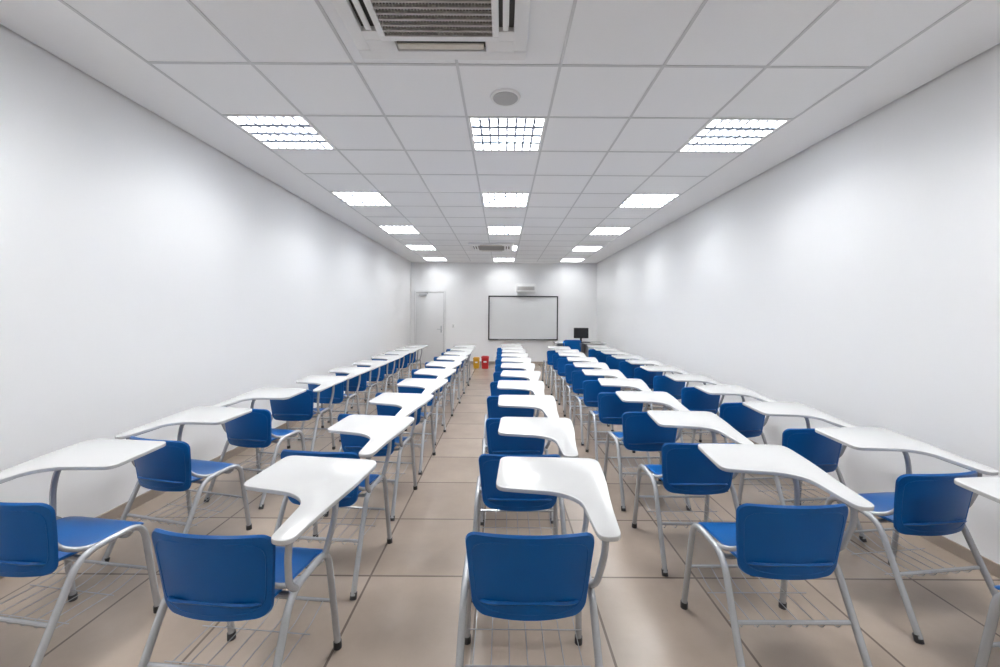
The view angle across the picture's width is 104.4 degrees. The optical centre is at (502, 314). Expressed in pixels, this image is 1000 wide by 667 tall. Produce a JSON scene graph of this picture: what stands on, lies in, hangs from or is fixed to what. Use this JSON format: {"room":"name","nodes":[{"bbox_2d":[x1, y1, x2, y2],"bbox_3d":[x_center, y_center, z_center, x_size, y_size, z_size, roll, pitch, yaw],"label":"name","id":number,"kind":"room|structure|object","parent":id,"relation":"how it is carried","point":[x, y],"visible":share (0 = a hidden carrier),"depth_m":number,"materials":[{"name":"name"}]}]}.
{"room":"classroom","nodes":[
{"label":"classroom","id":0,"kind":"room"},
{"bbox_2d":[0,24,410,517],"bbox_3d":[-2.794,-0.140,4.450,0.150,3.140,14.400,0,0,0],"label":"wall","id":1,"kind":"structure","parent":0,"point":[148,274],"depth_m":2.89,"materials":[{"name":"paint"}]},
{"bbox_2d":[0,363,408,578],"bbox_3d":[-2.724,1.393,4.450,0.012,0.075,14.100,0,0,0],"label":"baseboard","id":2,"kind":"structure","parent":1,"relation":"attached to","point":[116,512],"depth_m":2.99,"materials":[{"name":"tile"}]},
{"bbox_2d":[0,0,999,263],"bbox_3d":[0.046,-1.615,4.450,5.510,0.150,14.100,0,0,0],"label":"ceiling","id":3,"kind":"structure","parent":0,"point":[602,32],"depth_m":2.63,"materials":[{"name":"tile"}]},
{"bbox_2d":[225,116,334,148],"bbox_3d":[-1.866,-1.592,3.328,0.617,0.082,0.607,0,0,0],"label":"recessed light","id":4,"kind":"object","parent":3,"relation":"in","point":[275,132],"visible":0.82,"depth_m":3.31,"materials":[{"name":"white plastic"}]},
{"bbox_2d":[331,192,391,205],"bbox_3d":[-1.866,-1.592,5.202,0.617,0.082,0.607,0,0,0],"label":"recessed light","id":5,"kind":"object","parent":3,"relation":"in","point":[350,198],"visible":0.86,"depth_m":5.19,"materials":[{"name":"white plastic"}]},
{"bbox_2d":[379,226,419,233],"bbox_3d":[-1.866,-1.592,7.077,0.617,0.082,0.607,0,0,0],"label":"recessed light","id":6,"kind":"object","parent":3,"relation":"in","point":[389,229],"visible":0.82,"depth_m":7.07,"materials":[{"name":"white plastic"}]},
{"bbox_2d":[405,245,436,249],"bbox_3d":[-1.866,-1.592,8.953,0.617,0.082,0.607,0,0,0],"label":"recessed light","id":7,"kind":"object","parent":3,"relation":"in","point":[412,247],"visible":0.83,"depth_m":8.93,"materials":[{"name":"white plastic"}]},
{"bbox_2d":[331,0,530,59],"bbox_3d":[-0.344,-1.519,1.810,0.960,0.041,0.960,0,0,0],"label":"air conditioner","id":8,"kind":"object","parent":3,"relation":"attached to","point":[379,29],"visible":1,"depth_m":2.04,"materials":[{"name":"white plastic"}]},
{"bbox_2d":[423,258,447,260],"bbox_3d":[-1.866,-1.592,10.828,0.617,0.082,0.607,0,0,0],"label":"recessed light","id":9,"kind":"object","parent":3,"relation":"in","point":[426,259],"visible":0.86,"depth_m":10.86,"materials":[{"name":"white plastic"}]},
{"bbox_2d":[468,243,512,251],"bbox_3d":[-0.249,-1.518,8.750,0.960,0.041,0.960,0,0,0],"label":"air conditioner","id":10,"kind":"object","parent":3,"relation":"attached to","point":[475,247],"visible":1,"depth_m":8.65,"materials":[{"name":"white plastic"}]},
{"bbox_2d":[493,258,514,260],"bbox_3d":[0.038,-1.579,10.828,0.617,0.082,0.607,0,0,0],"label":"recessed light","id":11,"kind":"object","parent":3,"relation":"in","point":[494,259],"visible":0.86,"depth_m":10.81,"materials":[{"name":"white plastic"}]},
{"bbox_2d":[487,227,521,233],"bbox_3d":[0.038,-1.579,7.077,0.617,0.082,0.607,0,0,0],"label":"recessed light","id":12,"kind":"object","parent":3,"relation":"in","point":[491,230],"visible":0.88,"depth_m":7.07,"materials":[{"name":"white plastic"}]},
{"bbox_2d":[481,193,529,206],"bbox_3d":[0.038,-1.579,5.202,0.617,0.082,0.607,0,0,0],"label":"recessed light","id":13,"kind":"object","parent":3,"relation":"in","point":[489,199],"visible":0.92,"depth_m":5.20,"materials":[{"name":"white plastic"}]},
{"bbox_2d":[490,88,520,105],"bbox_3d":[0.021,-1.532,2.740,0.216,0.016,0.216,0,0,0],"label":"ceiling speaker","id":14,"kind":"object","parent":3,"relation":"attached to","point":[502,96],"depth_m":2.72},
{"bbox_2d":[468,118,546,150],"bbox_3d":[0.038,-1.579,3.328,0.617,0.082,0.607,0,0,0],"label":"recessed light","id":15,"kind":"object","parent":3,"relation":"in","point":[487,134],"visible":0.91,"depth_m":3.33,"materials":[{"name":"white plastic"}]},
{"bbox_2d":[58,0,971,261],"bbox_3d":[0.038,-1.539,4.577,4.463,0.004,13.143,0,0,0],"label":"grid","id":16,"kind":"structure","parent":3,"relation":"attached to","point":[704,2],"depth_m":2.96,"materials":[{"name":"white metal"}]},
{"bbox_2d":[560,259,584,261],"bbox_3d":[1.944,-1.565,10.828,0.617,0.082,0.607,0,0,0],"label":"recessed light","id":17,"kind":"object","parent":3,"relation":"in","point":[562,260],"visible":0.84,"depth_m":10.96,"materials":[{"name":"white plastic"}]},
{"bbox_2d":[572,247,601,250],"bbox_3d":[1.944,-1.565,8.953,0.617,0.082,0.607,0,0,0],"label":"recessed light","id":18,"kind":"object","parent":3,"relation":"in","point":[575,248],"visible":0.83,"depth_m":8.93,"materials":[{"name":"white plastic"}]},
{"bbox_2d":[589,228,629,234],"bbox_3d":[1.944,-1.565,7.077,0.617,0.082,0.607,0,0,0],"label":"recessed light","id":19,"kind":"object","parent":3,"relation":"in","point":[597,231],"visible":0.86,"depth_m":7.09,"materials":[{"name":"white plastic"}]},
{"bbox_2d":[619,194,678,207],"bbox_3d":[1.944,-1.565,5.202,0.617,0.082,0.607,0,0,0],"label":"recessed light","id":20,"kind":"object","parent":3,"relation":"in","point":[635,200],"visible":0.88,"depth_m":5.19,"materials":[{"name":"white plastic"}]},
{"bbox_2d":[678,119,789,151],"bbox_3d":[1.944,-1.565,3.328,0.617,0.082,0.607,0,0,0],"label":"recessed light","id":21,"kind":"object","parent":3,"relation":"in","point":[719,135],"visible":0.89,"depth_m":3.32,"materials":[{"name":"white plastic"}]},
{"bbox_2d":[0,363,999,666],"bbox_3d":[0.025,1.500,4.450,5.810,0.100,14.400,0,0,0],"label":"floor","id":22,"kind":"structure","parent":0,"point":[404,612],"depth_m":2.02,"materials":[{"name":"tile"}]},
{"bbox_2d":[0,438,165,666],"bbox_3d":[-1.989,1.059,1.762,0.626,0.765,0.688,0,0,8],"label":"chair","id":23,"kind":"object","parent":22,"relation":"on","point":[33,539],"visible":1,"depth_m":1.70,"materials":[{"name":"grey paint"}]},
{"bbox_2d":[101,406,251,561],"bbox_3d":[-2.025,1.059,2.510,0.626,0.765,0.688,0,0,13],"label":"chair","id":24,"kind":"object","parent":22,"relation":"on","point":[170,468],"visible":0.92,"depth_m":2.33,"materials":[{"name":"grey paint"}]},
{"bbox_2d":[204,387,305,508],"bbox_3d":[-2.010,1.059,3.258,0.626,0.765,0.688,0,0,12],"label":"chair","id":25,"kind":"object","parent":22,"relation":"on","point":[254,429],"visible":0.82,"depth_m":3.04,"materials":[{"name":"grey paint"}]},
{"bbox_2d":[138,455,375,666],"bbox_3d":[-0.925,1.066,1.538,0.626,0.765,0.688,0,0,5],"label":"chair","id":26,"kind":"object","parent":22,"relation":"on","point":[229,579],"visible":1,"depth_m":1.33,"materials":[{"name":"grey paint"}]},
{"bbox_2d":[256,375,349,465],"bbox_3d":[-2.009,1.059,4.000,0.626,0.765,0.688,0,0,2],"label":"chair","id":27,"kind":"object","parent":22,"relation":"on","point":[299,407],"visible":0.86,"depth_m":3.79,"materials":[{"name":"grey paint"}]},
{"bbox_2d":[298,366,373,441],"bbox_3d":[-2.004,1.059,4.745,0.626,0.765,0.688,0,0,5],"label":"chair","id":28,"kind":"object","parent":22,"relation":"on","point":[325,395],"visible":0.62,"depth_m":4.54,"materials":[{"name":"grey paint"}]},
{"bbox_2d":[274,414,413,600],"bbox_3d":[-0.925,1.066,2.316,0.626,0.765,0.688,0,0,5],"label":"chair","id":29,"kind":"object","parent":22,"relation":"on","point":[381,430],"visible":0.5,"depth_m":2.26,"materials":[{"name":"grey paint"}]},
{"bbox_2d":[327,360,390,422],"bbox_3d":[-1.990,1.059,5.472,0.626,0.765,0.688,0,0,4],"label":"chair","id":30,"kind":"object","parent":22,"relation":"on","point":[353,382],"visible":0.64,"depth_m":5.26,"materials":[{"name":"grey paint"}]},
{"bbox_2d":[351,355,403,407],"bbox_3d":[-1.992,1.059,6.258,0.626,0.765,0.688,0,0,4],"label":"chair","id":31,"kind":"object","parent":22,"relation":"on","point":[374,373],"visible":0.48,"depth_m":6.08,"materials":[{"name":"grey paint"}]},
{"bbox_2d":[323,392,433,520],"bbox_3d":[-0.934,1.066,3.073,0.626,0.765,0.688,0,0,6],"label":"chair","id":32,"kind":"object","parent":22,"relation":"on","point":[409,403],"visible":0.54,"depth_m":2.99,"materials":[{"name":"grey paint"}]},
{"bbox_2d":[367,351,410,395],"bbox_3d":[-2.023,1.059,7.001,0.626,0.765,0.688,0,0,-1],"label":"chair","id":33,"kind":"object","parent":22,"relation":"on","point":[391,364],"visible":0.52,"depth_m":6.82,"materials":[{"name":"grey paint"}]},
{"bbox_2d":[381,347,419,389],"bbox_3d":[-2.009,1.059,7.737,0.626,0.765,0.688,0,0,-1],"label":"chair","id":34,"kind":"object","parent":22,"relation":"on","point":[412,350],"visible":0.45,"depth_m":7.59,"materials":[{"name":"grey paint"}]},
{"bbox_2d":[391,345,427,382],"bbox_3d":[-2.011,1.059,8.505,0.626,0.765,0.688,0,0,3],"label":"chair","id":35,"kind":"object","parent":22,"relation":"on","point":[407,346],"visible":0.36,"depth_m":8.42,"materials":[{"name":"grey paint"}]},
{"bbox_2d":[375,378,447,474],"bbox_3d":[-0.915,1.066,3.856,0.626,0.765,0.688,0,0,5],"label":"chair","id":36,"kind":"object","parent":22,"relation":"on","point":[430,386],"visible":0.51,"depth_m":3.82,"materials":[{"name":"grey paint"}]},
{"bbox_2d":[397,368,455,444],"bbox_3d":[-0.921,1.066,4.644,0.626,0.765,0.688,0,0,5],"label":"chair","id":37,"kind":"object","parent":22,"relation":"on","point":[440,373],"visible":0.31,"depth_m":4.62,"materials":[{"name":"grey paint"}]},
{"bbox_2d":[411,361,461,425],"bbox_3d":[-0.935,1.066,5.403,0.626,0.765,0.688,0,0,7],"label":"chair","id":38,"kind":"object","parent":22,"relation":"on","point":[446,364],"visible":0.3,"depth_m":5.44,"materials":[{"name":"grey paint"}]},
{"bbox_2d":[421,355,467,410],"bbox_3d":[-0.913,1.066,6.201,0.626,0.765,0.688,0,0,6],"label":"chair","id":39,"kind":"object","parent":22,"relation":"on","point":[444,357],"visible":0.31,"depth_m":6.22,"materials":[{"name":"grey paint"}]},
{"bbox_2d":[434,351,471,399],"bbox_3d":[-0.916,1.066,6.980,0.626,0.765,0.688,0,0,6],"label":"chair","id":40,"kind":"object","parent":22,"relation":"on","point":[458,353],"visible":0.29,"depth_m":7.04,"materials":[{"name":"grey paint"}]},
{"bbox_2d":[441,348,474,390],"bbox_3d":[-0.906,1.066,7.770,0.626,0.765,0.688,0,0,7],"label":"chair","id":41,"kind":"object","parent":22,"relation":"on","point":[452,349],"visible":0.27,"depth_m":7.82,"materials":[{"name":"grey paint"}]},
{"bbox_2d":[446,345,475,382],"bbox_3d":[-0.933,1.066,8.544,0.626,0.765,0.688,0,0,3],"label":"chair","id":42,"kind":"object","parent":22,"relation":"on","point":[455,346],"visible":0.2,"depth_m":8.65,"materials":[{"name":"grey paint"}]},
{"bbox_2d":[473,357,479,367],"bbox_3d":[-0.709,1.295,10.550,0.184,0.300,0.184,0,0,0],"label":"waste bin","id":43,"kind":"object","parent":22,"relation":"on","point":[476,360],"visible":1,"depth_m":10.47,"materials":[{"name":"plastic"}]},
{"bbox_2d":[481,356,488,368],"bbox_3d":[-0.469,1.277,10.500,0.216,0.340,0.216,0,0,0],"label":"waste bin","id":44,"kind":"object","parent":22,"relation":"on","point":[485,359],"visible":1,"depth_m":10.41,"materials":[{"name":"plastic"}]},
{"bbox_2d":[496,344,520,358],"bbox_3d":[0.138,1.074,8.979,0.626,0.765,0.688,0,0,-2],"label":"chair","id":45,"kind":"object","parent":22,"relation":"on","point":[514,345],"visible":0.18,"depth_m":9.06,"materials":[{"name":"grey paint"}]},
{"bbox_2d":[497,346,522,354],"bbox_3d":[0.142,1.074,8.192,0.626,0.765,0.688,0,0,-1],"label":"chair","id":46,"kind":"object","parent":22,"relation":"on","point":[502,347],"visible":0.13,"depth_m":8.27,"materials":[{"name":"grey paint"}]},
{"bbox_2d":[494,353,527,371],"bbox_3d":[0.146,1.074,6.737,0.626,0.765,0.688,0,0,0],"label":"chair","id":47,"kind":"object","parent":22,"relation":"on","point":[519,355],"visible":0.16,"depth_m":6.78,"materials":[{"name":"grey paint"}]},
{"bbox_2d":[496,349,525,358],"bbox_3d":[0.156,1.074,7.495,0.626,0.765,0.688,0,0,0],"label":"chair","id":48,"kind":"object","parent":22,"relation":"on","point":[498,356],"visible":0.09,"depth_m":7.57,"materials":[{"name":"grey paint"}]},
{"bbox_2d":[493,357,530,381],"bbox_3d":[0.151,1.074,5.985,0.626,0.765,0.688,0,0,-1],"label":"chair","id":49,"kind":"object","parent":22,"relation":"on","point":[498,368],"visible":0.16,"depth_m":6.02,"materials":[{"name":"grey paint"}]},
{"bbox_2d":[486,370,540,441],"bbox_3d":[0.141,1.074,4.510,0.626,0.765,0.688,0,0,3],"label":"chair","id":50,"kind":"object","parent":22,"relation":"on","point":[531,375],"visible":0.18,"depth_m":4.43,"materials":[{"name":"grey paint"}]},
{"bbox_2d":[483,380,544,448],"bbox_3d":[0.119,1.073,3.770,0.626,0.765,0.688,0,0,-2],"label":"chair","id":51,"kind":"object","parent":22,"relation":"on","point":[537,387],"visible":0.41,"depth_m":3.57,"materials":[{"name":"grey paint"}]},
{"bbox_2d":[493,363,534,381],"bbox_3d":[0.146,1.074,5.267,0.626,0.765,0.688,0,0,0],"label":"chair","id":52,"kind":"object","parent":22,"relation":"on","point":[525,366],"visible":0.17,"depth_m":5.30,"materials":[{"name":"grey paint"}]},
{"bbox_2d":[480,395,558,524],"bbox_3d":[0.137,1.074,3.025,0.626,0.765,0.688,0,0,-3],"label":"chair","id":53,"kind":"object","parent":22,"relation":"on","point":[496,443],"visible":0.57,"depth_m":2.81,"materials":[{"name":"grey paint"}]},
{"bbox_2d":[471,417,577,601],"bbox_3d":[0.141,1.074,2.293,0.626,0.765,0.688,0,0,0],"label":"chair","id":54,"kind":"object","parent":22,"relation":"on","point":[560,431],"visible":0.58,"depth_m":2.14,"materials":[{"name":"grey paint"}]},
{"bbox_2d":[455,456,620,666],"bbox_3d":[0.141,1.074,1.553,0.626,0.765,0.688,0,0,0],"label":"chair","id":55,"kind":"object","parent":22,"relation":"on","point":[524,578],"visible":1,"depth_m":1.33,"materials":[{"name":"grey paint"}]},
{"bbox_2d":[542,346,570,384],"bbox_3d":[1.186,1.081,8.360,0.626,0.765,0.688,0,0,-3],"label":"chair","id":56,"kind":"object","parent":22,"relation":"on","point":[550,353],"visible":0.35,"depth_m":8.14,"materials":[{"name":"grey paint"}]},
{"bbox_2d":[548,349,579,392],"bbox_3d":[1.221,1.081,7.597,0.626,0.765,0.688,0,0,0],"label":"chair","id":57,"kind":"object","parent":22,"relation":"on","point":[555,356],"visible":0.29,"depth_m":7.49,"materials":[{"name":"grey paint"}]},
{"bbox_2d":[551,352,585,400],"bbox_3d":[1.197,1.081,6.899,0.626,0.765,0.688,0,0,-2],"label":"chair","id":58,"kind":"object","parent":22,"relation":"on","point":[561,362],"visible":0.41,"depth_m":6.68,"materials":[{"name":"grey paint"}]},
{"bbox_2d":[563,340,580,352],"bbox_3d":[1.673,1.030,9.542,0.443,0.870,0.508,0,0,0],"label":"chair","id":59,"kind":"object","parent":22,"relation":"on","point":[573,344],"visible":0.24,"depth_m":9.31,"materials":[{"name":"grey paint"}]},
{"bbox_2d":[558,357,597,411],"bbox_3d":[1.220,1.081,6.127,0.626,0.765,0.688,0,0,0],"label":"chair","id":60,"kind":"object","parent":22,"relation":"on","point":[569,368],"visible":0.34,"depth_m":5.92,"materials":[{"name":"grey paint"}]},
{"bbox_2d":[553,341,606,370],"bbox_3d":[1.978,1.084,10.075,1.270,0.760,0.650,0,0,0],"label":"desk","id":61,"kind":"object","parent":22,"relation":"on","point":[584,349],"visible":0.24,"depth_m":9.99,"materials":[{"name":"white plastic"}]},
{"bbox_2d":[574,328,588,341],"bbox_3d":[2.046,0.519,10.110,0.380,0.370,0.160,0,0,0],"label":"computer monitor","id":62,"kind":"object","parent":61,"relation":"on","point":[580,333],"visible":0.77,"depth_m":10.08,"materials":[{"name":"black plastic"}]},
{"bbox_2d":[564,362,609,426],"bbox_3d":[1.192,1.081,5.405,0.626,0.765,0.688,0,0,0],"label":"chair","id":63,"kind":"object","parent":22,"relation":"on","point":[578,377],"visible":0.53,"depth_m":5.20,"materials":[{"name":"grey paint"}]},
{"bbox_2d":[587,345,609,357],"bbox_3d":[2.136,1.088,8.749,0.626,0.765,0.688,0,0,-4],"label":"chair","id":64,"kind":"object","parent":22,"relation":"on","point":[591,352],"visible":0.16,"depth_m":8.52,"materials":[{"name":"grey paint"}]},
{"bbox_2d":[573,369,625,445],"bbox_3d":[1.181,1.081,4.668,0.626,0.765,0.688,0,0,-2],"label":"chair","id":65,"kind":"object","parent":22,"relation":"on","point":[591,388],"visible":0.56,"depth_m":4.44,"materials":[{"name":"grey paint"}]},
{"bbox_2d":[593,348,618,377],"bbox_3d":[2.125,1.087,8.024,0.626,0.765,0.688,0,0,-5],"label":"chair","id":66,"kind":"object","parent":22,"relation":"on","point":[601,357],"visible":0.18,"depth_m":7.78,"materials":[{"name":"grey paint"}]},
{"bbox_2d":[601,351,632,390],"bbox_3d":[2.121,1.087,7.307,0.626,0.765,0.688,0,0,-9],"label":"chair","id":67,"kind":"object","parent":22,"relation":"on","point":[613,363],"visible":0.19,"depth_m":7.06,"materials":[{"name":"grey paint"}]},
{"bbox_2d":[585,378,650,470],"bbox_3d":[1.194,1.081,3.955,0.626,0.765,0.688,0,0,1],"label":"chair","id":68,"kind":"object","parent":22,"relation":"on","point":[611,408],"visible":0.56,"depth_m":3.74,"materials":[{"name":"grey paint"}]},
{"bbox_2d":[609,355,649,405],"bbox_3d":[2.114,1.087,6.524,0.626,0.765,0.688,0,0,-9],"label":"chair","id":69,"kind":"object","parent":22,"relation":"on","point":[626,368],"visible":0.27,"depth_m":6.27,"materials":[{"name":"grey paint"}]},
{"bbox_2d":[622,360,667,409],"bbox_3d":[2.123,1.087,5.805,0.626,0.765,0.688,0,0,-8],"label":"chair","id":70,"kind":"object","parent":22,"relation":"on","point":[646,376],"visible":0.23,"depth_m":5.56,"materials":[{"name":"grey paint"}]},
{"bbox_2d":[603,391,690,510],"bbox_3d":[1.191,1.081,3.224,0.626,0.765,0.688,0,0,-2],"label":"chair","id":71,"kind":"object","parent":22,"relation":"on","point":[640,432],"visible":0.83,"depth_m":3.00,"materials":[{"name":"grey paint"}]},
{"bbox_2d":[640,365,692,430],"bbox_3d":[2.100,1.087,5.066,0.626,0.765,0.688,0,0,-10],"label":"chair","id":72,"kind":"object","parent":22,"relation":"on","point":[662,383],"visible":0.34,"depth_m":4.83,"materials":[{"name":"grey paint"}]},
{"bbox_2d":[632,410,754,576],"bbox_3d":[1.204,1.081,2.498,0.626,0.765,0.688,0,0,0],"label":"chair","id":73,"kind":"object","parent":22,"relation":"on","point":[684,469],"visible":0.81,"depth_m":2.28,"materials":[{"name":"grey paint"}]},
{"bbox_2d":[662,374,727,442],"bbox_3d":[2.111,1.087,4.295,0.626,0.765,0.688,0,0,-7],"label":"chair","id":74,"kind":"object","parent":22,"relation":"on","point":[693,399],"visible":0.59,"depth_m":4.06,"materials":[{"name":"grey paint"}]},
{"bbox_2d":[691,385,781,491],"bbox_3d":[2.105,1.087,3.577,0.626,0.765,0.688,0,0,-8],"label":"chair","id":75,"kind":"object","parent":22,"relation":"on","point":[748,422],"visible":0.48,"depth_m":3.35,"materials":[{"name":"grey paint"}]},
{"bbox_2d":[680,443,873,666],"bbox_3d":[1.204,1.081,1.768,0.626,0.765,0.688,0,0,0],"label":"chair","id":76,"kind":"object","parent":22,"relation":"on","point":[785,543],"visible":1,"depth_m":1.55,"materials":[{"name":"grey paint"}]},
{"bbox_2d":[737,402,866,541],"bbox_3d":[2.112,1.087,2.819,0.626,0.765,0.688,0,0,-5],"label":"chair","id":77,"kind":"object","parent":22,"relation":"on","point":[824,452],"visible":0.53,"depth_m":2.61,"materials":[{"name":"grey paint"}]},
{"bbox_2d":[815,427,998,644],"bbox_3d":[2.118,1.087,2.094,0.626,0.765,0.688,0,0,-7],"label":"chair","id":78,"kind":"object","parent":22,"relation":"on","point":[920,504],"visible":0.94,"depth_m":1.87,"materials":[{"name":"grey paint"}]},
{"bbox_2d":[954,477,999,666],"bbox_3d":[2.118,1.087,1.352,0.626,0.765,0.688,0,0,-7],"label":"chair","id":79,"kind":"object","parent":22,"relation":"on","point":[988,487],"visible":1,"depth_m":1.46,"materials":[{"name":"grey paint"}]},
{"bbox_2d":[411,262,596,361],"bbox_3d":[0.036,-0.120,11.575,5.510,3.140,0.150,0,0,0],"label":"wall","id":80,"kind":"structure","parent":0,"point":[467,286],"depth_m":11.50,"materials":[{"name":"paint"}]},
{"bbox_2d":[414,291,445,362],"bbox_3d":[-2.152,0.357,11.407,0.930,2.155,0.177,0,0,0],"label":"door","id":81,"kind":"structure","parent":80,"relation":"in","point":[429,306],"depth_m":11.48,"materials":[{"name":"paint"}]},
{"bbox_2d":[466,361,544,363],"bbox_3d":[0.539,1.416,11.494,4.458,0.075,0.012,0,0,0],"label":"baseboard","id":82,"kind":"structure","parent":80,"relation":"attached to","point":[471,362],"depth_m":11.49,"materials":[{"name":"tile"}]},
{"bbox_2d":[488,296,557,340],"bbox_3d":[0.609,0.092,11.451,2.060,1.315,0.090,0,0,0],"label":"whiteboard","id":83,"kind":"object","parent":80,"relation":"attached to","point":[528,318],"visible":1,"depth_m":11.47,"materials":[{"name":"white plastic"}]},
{"bbox_2d":[516,284,535,292],"bbox_3d":[0.685,-0.785,11.412,0.580,0.240,0.167,0,0,0],"label":"projector","id":84,"kind":"object","parent":80,"relation":"attached to","point":[531,288],"visible":1,"depth_m":11.34,"materials":[{"name":"white plastic"}]},
{"bbox_2d":[596,43,999,563],"bbox_3d":[2.866,-0.100,4.450,0.150,3.140,14.400,0,0,0],"label":"wall","id":85,"kind":"structure","parent":0,"point":[854,279],"depth_m":2.98,"materials":[{"name":"paint"}]},
{"bbox_2d":[650,389,999,578],"bbox_3d":[2.774,1.432,4.450,0.012,0.075,14.100,0,0,0],"label":"baseboard","id":86,"kind":"structure","parent":85,"relation":"attached to","point":[960,551],"depth_m":2.35,"materials":[{"name":"tile"}]}
]}

